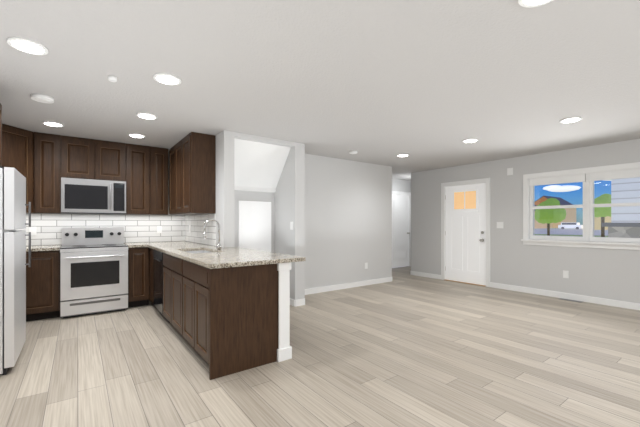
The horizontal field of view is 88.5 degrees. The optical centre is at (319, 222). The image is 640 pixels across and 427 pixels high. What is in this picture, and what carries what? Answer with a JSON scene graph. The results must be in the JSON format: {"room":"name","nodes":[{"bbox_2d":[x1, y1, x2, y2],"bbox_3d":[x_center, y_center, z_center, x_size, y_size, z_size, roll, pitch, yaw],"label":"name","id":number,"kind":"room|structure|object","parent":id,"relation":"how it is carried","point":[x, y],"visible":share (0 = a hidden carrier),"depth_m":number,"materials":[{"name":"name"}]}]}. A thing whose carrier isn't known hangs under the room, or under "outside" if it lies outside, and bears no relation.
{"room":"kitchen","nodes":[
{"label":"kitchen","id":0,"kind":"room"},
{"bbox_2d":[26,152,185,297],"bbox_3d":[-3.542,0.020,4.955,2.860,2.440,0.120,0,0,-36],"label":"wall","id":1,"kind":"structure","parent":0,"point":[168,214],"depth_m":5.42,"materials":[{"name":"white paint"}]},
{"bbox_2d":[2,124,35,213],"bbox_3d":[-4.035,-0.665,4.050,0.750,1.066,0.750,0,0,-36],"label":"upper cabinet","id":2,"kind":"object","parent":1,"relation":"attached to","point":[17,149],"visible":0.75,"depth_m":4.16,"materials":[{"name":"brown wood"}]},
{"bbox_2d":[34,132,61,213],"bbox_3d":[-3.739,-0.665,4.523,0.277,1.066,0.340,0,0,-36],"label":"upper cabinet","id":3,"kind":"object","parent":1,"relation":"attached to","point":[47,147],"depth_m":4.39,"materials":[{"name":"brown wood"}]},
{"bbox_2d":[62,135,101,179],"bbox_3d":[-3.445,-0.909,4.740,0.450,0.578,0.340,0,0,-36],"label":"upper cabinet","id":4,"kind":"object","parent":1,"relation":"attached to","point":[81,157],"depth_m":4.61,"materials":[{"name":"brown wood"}]},
{"bbox_2d":[61,177,125,214],"bbox_3d":[-3.283,-0.372,4.783,0.756,0.479,0.461,0,0,-36],"label":"microwave","id":5,"kind":"object","parent":4,"relation":"attached to","point":[85,196],"visible":1,"depth_m":4.61,"materials":[{"name":"silver metal"}]},
{"bbox_2d":[17,214,184,245],"bbox_3d":[-3.456,0.094,4.940,2.739,0.448,0.006,0,0,-36],"label":"tile backsplash","id":6,"kind":"structure","parent":1,"relation":"attached to","point":[140,228],"depth_m":5.11,"materials":[{"name":"white tile"}]},
{"bbox_2d":[29,227,36,234],"bbox_3d":[-3.973,0.110,4.547,0.075,0.120,0.008,0,0,-36],"label":"electrical outlet","id":7,"kind":"object","parent":6,"relation":"attached to","point":[33,230],"visible":0.91,"depth_m":4.55,"materials":[{"name":"white plastic"}]},
{"bbox_2d":[157,226,161,232],"bbox_3d":[-2.686,0.110,5.496,0.075,0.120,0.008,0,0,-36],"label":"electrical outlet","id":8,"kind":"object","parent":6,"relation":"attached to","point":[159,229],"visible":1,"depth_m":5.49,"materials":[{"name":"white plastic"}]},
{"bbox_2d":[102,140,125,181],"bbox_3d":[-3.194,-0.909,4.925,0.450,0.578,0.340,0,0,-36],"label":"upper cabinet","id":9,"kind":"object","parent":1,"relation":"attached to","point":[113,153],"depth_m":4.84,"materials":[{"name":"brown wood"}]},
{"bbox_2d":[123,144,157,214],"bbox_3d":[-2.851,-0.665,5.177,0.397,1.066,0.340,0,0,-36],"label":"upper cabinet","id":10,"kind":"object","parent":1,"relation":"attached to","point":[141,171],"depth_m":5.06,"materials":[{"name":"brown wood"}]},
{"bbox_2d":[158,148,167,214],"bbox_3d":[-2.670,-0.665,5.311,0.334,1.066,0.340,0,0,-36],"label":"upper cabinet","id":11,"kind":"object","parent":1,"relation":"attached to","point":[162,152],"depth_m":5.23,"materials":[{"name":"brown wood"}]},
{"bbox_2d":[199,130,233,247],"bbox_3d":[-1.776,0.020,5.089,0.140,2.440,2.000,0,0,-36],"label":"wall","id":12,"kind":"structure","parent":0,"point":[224,213],"depth_m":4.29,"materials":[{"name":"white paint"}]},
{"bbox_2d":[169,132,215,214],"bbox_3d":[-1.925,-0.665,4.885,0.340,1.066,1.209,0,0,-36],"label":"upper cabinet","id":13,"kind":"object","parent":12,"relation":"attached to","point":[192,173],"visible":1,"depth_m":4.44,"materials":[{"name":"brown wood"}]},
{"bbox_2d":[185,214,215,245],"bbox_3d":[-1.886,0.094,5.113,0.006,0.448,1.530,0,0,-36],"label":"tile backsplash","id":14,"kind":"structure","parent":12,"relation":"attached to","point":[197,222],"depth_m":5.04,"materials":[{"name":"white tile"}]},
{"bbox_2d":[234,138,290,188],"bbox_3d":[-1.006,-0.880,4.954,0.940,0.640,0.630,0,0,-36],"label":"slope","id":15,"kind":"object","parent":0,"point":[259,164],"visible":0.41,"depth_m":4.91,"materials":[{"name":"white paint"}]},
{"bbox_2d":[234,132,294,146],"bbox_3d":[-0.784,-1.173,4.653,0.940,0.055,0.120,0,0,-36],"label":"wall","id":16,"kind":"structure","parent":0,"point":[253,138],"depth_m":4.60,"materials":[{"name":"white paint"}]},
{"bbox_2d":[275,142,304,299],"bbox_3d":[-0.566,0.020,5.292,0.170,2.440,0.890,0,0,-36],"label":"wall","id":17,"kind":"structure","parent":0,"point":[290,198],"depth_m":4.97,"materials":[{"name":"white paint"}]},
{"bbox_2d":[290,298,296,306],"bbox_3d":[-0.541,1.192,5.103,0.014,0.095,0.584,0,0,-36],"label":"baseboard","id":18,"kind":"structure","parent":17,"relation":"attached to","point":[293,302],"depth_m":4.89,"materials":[{"name":"white"}]},
{"bbox_2d":[234,154,391,288],"bbox_3d":[-0.063,0.020,6.017,3.720,2.440,0.320,0,0,-36],"label":"wall","id":19,"kind":"structure","parent":0,"point":[348,219],"depth_m":6.08,"materials":[{"name":"white paint"}]},
{"bbox_2d":[305,277,391,294],"bbox_3d":[0.489,1.192,6.216,2.624,0.095,0.014,0,0,-36],"label":"baseboard","id":20,"kind":"structure","parent":19,"relation":"attached to","point":[382,280],"depth_m":6.22,"materials":[{"name":"white wood"}]},
{"bbox_2d":[0,266,639,426],"bbox_3d":[1.500,1.270,3.342,9.380,0.060,9.000,0,0,-36],"label":"floor","id":21,"kind":"structure","parent":0,"point":[403,349],"depth_m":2.78,"materials":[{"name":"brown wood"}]},
{"bbox_2d":[0,166,30,374],"bbox_3d":[-3.018,0.390,2.795,0.789,1.700,0.760,0,0,-36],"label":"refrigerator","id":22,"kind":"object","parent":21,"relation":"on","point":[13,205],"visible":1,"depth_m":2.69,"materials":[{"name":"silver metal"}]},
{"bbox_2d":[26,247,148,321],"bbox_3d":[-3.544,0.797,4.504,2.076,0.885,0.600,0,0,-36],"label":"base cabinet","id":23,"kind":"object","parent":21,"relation":"on","point":[43,286],"visible":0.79,"depth_m":4.22,"materials":[{"name":"brown wood"}]},
{"bbox_2d":[26,245,61,251],"bbox_3d":[-3.706,0.335,4.372,0.401,0.035,0.620,0,0,-36],"label":"countertop","id":24,"kind":"structure","parent":23,"relation":"on","point":[49,247],"depth_m":4.22,"materials":[{"name":"stone"}]},
{"bbox_2d":[60,227,127,317],"bbox_3d":[-3.193,0.655,4.661,0.760,1.170,0.748,0,0,-36],"label":"range","id":25,"kind":"object","parent":21,"relation":"on","point":[93,270],"visible":1,"depth_m":4.45,"materials":[{"name":"silver metal"}]},
{"bbox_2d":[153,250,169,322],"bbox_3d":[-1.882,0.802,4.452,0.605,0.875,0.592,0,0,-36],"label":"dishwasher","id":26,"kind":"object","parent":21,"relation":"on","point":[158,265],"visible":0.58,"depth_m":4.24,"materials":[{"name":"black metal"}]},
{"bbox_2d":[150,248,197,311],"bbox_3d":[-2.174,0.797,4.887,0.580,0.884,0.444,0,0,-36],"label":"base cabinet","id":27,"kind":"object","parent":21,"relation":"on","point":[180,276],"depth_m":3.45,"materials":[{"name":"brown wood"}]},
{"bbox_2d":[138,241,305,268],"bbox_3d":[-1.536,0.431,4.184,0.908,0.226,3.498,0,0,-36],"label":"countertop","id":28,"kind":"structure","parent":27,"relation":"on","point":[209,256],"depth_m":3.23,"materials":[{"name":"stone"}]},
{"bbox_2d":[203,219,220,248],"bbox_3d":[-1.290,0.134,3.941,0.223,0.367,0.088,0,0,-36],"label":"faucet","id":29,"kind":"object","parent":28,"relation":"on","point":[219,238],"visible":1,"depth_m":3.94,"materials":[{"name":"silver metal"}]},
{"bbox_2d":[277,262,291,361],"bbox_3d":[-0.354,0.797,3.019,0.140,0.886,0.140,0,0,-36],"label":"post","id":30,"kind":"object","parent":21,"relation":"on","point":[284,351],"visible":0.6,"depth_m":2.97,"materials":[{"name":"white wood"}]},
{"bbox_2d":[560,298,582,302],"bbox_3d":[4.013,1.238,5.257,0.100,0.004,0.300,0,0,-36],"label":"floor vent","id":31,"kind":"object","parent":21,"relation":"in","point":[571,300],"visible":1,"depth_m":5.24,"materials":[{"name":"silver metal"}]},
{"bbox_2d":[0,0,639,180],"bbox_3d":[1.500,-1.240,3.342,9.380,0.080,9.000,0,0,-36],"label":"ceiling","id":32,"kind":"structure","parent":0,"point":[425,85],"depth_m":2.64,"materials":[{"name":"grey paint"}]},
{"bbox_2d":[7,37,47,54],"bbox_3d":[-1.974,-1.193,2.222,0.209,0.013,0.209,0,0,9],"label":"recessed light","id":33,"kind":"object","parent":32,"relation":"attached to","point":[27,46],"depth_m":2.21,"materials":[{"name":"white plastic"}]},
{"bbox_2d":[31,94,53,102],"bbox_3d":[-2.600,-1.182,3.079,0.166,0.035,0.258,0,0,-36],"label":"smoke detector","id":34,"kind":"object","parent":32,"relation":"attached to","point":[41,98],"depth_m":3.10,"materials":[{"name":"white plastic"}]},
{"bbox_2d":[42,121,63,126],"bbox_3d":[-3.220,-1.193,3.963,0.209,0.013,0.209,0,0,9],"label":"recessed light","id":35,"kind":"object","parent":32,"relation":"attached to","point":[50,123],"depth_m":3.96,"materials":[{"name":"white plastic"}]},
{"bbox_2d":[108,75,116,81],"bbox_3d":[-1.673,-1.182,2.650,0.060,0.035,0.135,0,0,-36],"label":"smoke detector","id":36,"kind":"object","parent":32,"relation":"attached to","point":[111,78],"depth_m":2.68,"materials":[{"name":"white plastic"}]},
{"bbox_2d":[128,133,145,137],"bbox_3d":[-2.503,-1.193,4.491,0.209,0.013,0.209,0,0,9],"label":"recessed light","id":37,"kind":"object","parent":32,"relation":"attached to","point":[135,135],"depth_m":4.45,"materials":[{"name":"white plastic"}]},
{"bbox_2d":[136,112,156,119],"bbox_3d":[-1.934,-1.193,3.668,0.209,0.013,0.209,0,0,9],"label":"recessed light","id":38,"kind":"object","parent":32,"relation":"attached to","point":[143,115],"depth_m":3.65,"materials":[{"name":"white plastic"}]},
{"bbox_2d":[153,73,180,84],"bbox_3d":[-1.268,-1.193,2.730,0.209,0.013,0.209,0,0,9],"label":"recessed light","id":39,"kind":"object","parent":32,"relation":"attached to","point":[164,78],"depth_m":2.72,"materials":[{"name":"white plastic"}]},
{"bbox_2d":[397,154,408,156],"bbox_3d":[1.464,-1.193,5.800,0.209,0.013,0.209,0,0,9],"label":"recessed light","id":40,"kind":"object","parent":32,"relation":"attached to","point":[399,155],"depth_m":5.77,"materials":[{"name":"white plastic"}]},
{"bbox_2d":[462,138,477,142],"bbox_3d":[2.179,-1.193,4.762,0.209,0.013,0.209,0,0,9],"label":"recessed light","id":41,"kind":"object","parent":32,"relation":"attached to","point":[471,140],"depth_m":4.72,"materials":[{"name":"white plastic"}]},
{"bbox_2d":[518,0,552,7],"bbox_3d":[1.152,-1.193,1.707,0.209,0.013,0.209,0,0,9],"label":"recessed light","id":42,"kind":"object","parent":32,"relation":"attached to","point":[524,3],"depth_m":1.77,"materials":[{"name":"white plastic"}]},
{"bbox_2d":[560,117,581,122],"bbox_3d":[2.907,-1.193,3.808,0.209,0.013,0.209,0,0,9],"label":"recessed light","id":43,"kind":"object","parent":32,"relation":"attached to","point":[571,119],"depth_m":3.80,"materials":[{"name":"white plastic"}]},
{"bbox_2d":[392,179,410,191],"bbox_3d":[1.644,0.020,8.741,2.500,2.440,0.120,0,0,-36],"label":"wall","id":44,"kind":"structure","parent":0,"point":[401,185],"depth_m":9.12,"materials":[{"name":"white paint"}]},
{"bbox_2d":[392,194,409,267],"bbox_3d":[2.234,0.222,9.111,0.780,2.013,0.105,0,0,-36],"label":"hall door","id":45,"kind":"structure","parent":44,"relation":"in","point":[400,231],"depth_m":9.13,"materials":[{"name":"white wood"}]},
{"bbox_2d":[392,191,410,266],"bbox_3d":[2.207,0.185,9.148,0.950,2.110,0.134,0,0,-36],"label":"door frame","id":46,"kind":"structure","parent":44,"relation":"attached to","point":[401,193],"depth_m":9.34,"materials":[{"name":"white wood"}]},
{"bbox_2d":[411,172,414,270],"bbox_3d":[2.798,0.020,8.262,1.450,2.440,0.120,0,0,-36],"label":"wall","id":47,"kind":"structure","parent":0,"point":[412,221],"depth_m":7.82,"materials":[{"name":"white paint"}]},
{"bbox_2d":[415,139,639,303],"bbox_3d":[4.545,0.020,4.798,0.150,2.440,7.530,0,0,-36],"label":"wall","id":48,"kind":"structure","parent":0,"point":[612,274],"depth_m":5.84,"materials":[{"name":"grey paint"}]},
{"bbox_2d":[410,271,440,278],"bbox_3d":[2.416,1.192,7.546,0.014,0.095,0.820,0,0,-36],"label":"baseboard","id":49,"kind":"structure","parent":48,"relation":"attached to","point":[415,273],"depth_m":7.53,"materials":[{"name":"white wood"}]},
{"bbox_2d":[441,178,489,286],"bbox_3d":[3.025,0.182,6.821,0.195,2.115,1.060,0,0,-36],"label":"door frame","id":50,"kind":"structure","parent":48,"relation":"attached to","point":[443,218],"depth_m":6.81,"materials":[{"name":"white wood"}]},
{"bbox_2d":[446,183,485,284],"bbox_3d":[2.987,0.222,6.801,0.120,2.012,0.892,0,0,-36],"label":"front door","id":51,"kind":"structure","parent":48,"relation":"in","point":[466,233],"depth_m":6.78,"materials":[{"name":"painted wood"},{"name":"glass"},{"name":"metal"}]},
{"bbox_2d":[497,222,502,227],"bbox_3d":[3.403,0.040,6.211,0.010,0.120,0.120,0,0,-36],"label":"light switch","id":52,"kind":"object","parent":48,"relation":"attached to","point":[499,224],"visible":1,"depth_m":6.21,"materials":[{"name":"white plastic"}]},
{"bbox_2d":[507,168,512,174],"bbox_3d":[3.511,-0.950,6.067,0.006,0.130,0.100,0,0,-36],"label":"thermostat","id":53,"kind":"object","parent":48,"relation":"attached to","point":[509,171],"visible":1,"depth_m":6.07,"materials":[{"name":"white plastic"}]},
{"bbox_2d":[490,282,639,309],"bbox_3d":[4.995,1.192,4.049,0.014,0.095,5.730,0,0,-36],"label":"baseboard","id":54,"kind":"structure","parent":48,"relation":"attached to","point":[576,297],"depth_m":5.31,"materials":[{"name":"white wood"}]},
{"bbox_2d":[563,270,568,277],"bbox_3d":[4.021,0.840,5.375,0.008,0.120,0.075,0,0,-36],"label":"electrical outlet","id":55,"kind":"object","parent":48,"relation":"attached to","point":[565,274],"visible":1,"depth_m":5.37,"materials":[{"name":"white plastic"}]},
{"bbox_2d":[521,162,639,249],"bbox_3d":[4.228,-0.240,5.186,0.200,1.250,1.860,0,0,-36],"label":"window","id":56,"kind":"structure","parent":48,"relation":"in","point":[588,177],"depth_m":5.21,"materials":[{"name":"white"}]},
{"bbox_3d":[-2.048,0.020,0.621,0.120,2.440,8.630,0,0,-36],"label":"wall","id":57,"kind":"structure","parent":0,"visible":0},
{"bbox_2d":[0,103,1,165],"bbox_3d":[-3.383,-0.665,3.056,0.620,1.066,1.615,0,0,-36],"label":"upper cabinet","id":58,"kind":"object","parent":57,"relation":"attached to","point":[0,134],"visible":0.91,"depth_m":3.17,"materials":[{"name":"brown wood"}]},
{"label":"outside","id":59,"kind":"structure","parent":0,"visible":0},
{"bbox_2d":[535,228,607,236],"bbox_3d":[71.728,1.565,127.426,253.300,0.050,200.000,0,0,-36],"label":"ground","id":60,"kind":"structure","parent":59,"point":[569,231],"depth_m":53.26,"materials":[{"name":"grey asphalt"}]},
{"bbox_2d":[535,205,552,228],"bbox_3d":[60.194,-2.360,99.045,15.550,7.800,13.200,0,0,-36],"label":"house","id":61,"kind":"structure","parent":60,"relation":"on","point":[538,225],"depth_m":93.88,"materials":[{"name":"beige"}]},
{"bbox_2d":[535,198,565,235],"bbox_3d":[24.207,-0.560,34.627,2.599,4.200,3.188,0,0,-36],"label":"tree","id":62,"kind":"object","parent":60,"relation":"on","point":[550,217],"depth_m":33.92,"materials":[{"name":"green plant"}]},
{"bbox_2d":[535,196,575,227],"bbox_3d":[77.077,-3.610,109.007,14.550,10.300,10.200,0,0,-36],"label":"house","id":63,"kind":"structure","parent":60,"relation":"on","point":[569,218],"depth_m":105.88,"materials":[{"name":"beige"}]},
{"bbox_2d":[558,223,582,228],"bbox_3d":[60.653,0.711,79.380,1.950,1.642,4.600,0,0,-36],"label":"car","id":64,"kind":"object","parent":60,"relation":"on","point":[570,226],"depth_m":78.69,"materials":[{"name":"white metal"}]},
{"bbox_2d":[594,216,610,229],"bbox_3d":[70.412,-1.910,76.760,15.550,6.900,11.200,0,0,-36],"label":"house","id":65,"kind":"structure","parent":60,"relation":"on","point":[596,219],"depth_m":74.32,"materials":[{"name":"brown"}]},
{"bbox_2d":[594,194,610,236],"bbox_3d":[23.483,-0.450,27.169,1.871,3.980,2.295,0,0,-36],"label":"tree","id":66,"kind":"object","parent":60,"relation":"on","point":[604,199],"depth_m":26.83,"materials":[{"name":"green plant"}]},
{"bbox_2d":[602,177,639,237],"bbox_3d":[17.316,-2.110,5.498,13.600,7.300,16.500,0,0,-36],"label":"neighbor house","id":67,"kind":"structure","parent":60,"relation":"on","point":[627,212],"depth_m":7.85,"materials":[{"name":"grey"}]},
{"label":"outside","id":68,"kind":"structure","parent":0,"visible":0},
{"bbox_2d":[543,180,610,191],"bbox_3d":[195.181,-28.910,240.807,11.413,10.100,56.000,0,0,-36],"label":"cloud","id":69,"kind":"structure","parent":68,"point":[560,189],"depth_m":250.06,"materials":[{"name":"white"}]}
]}

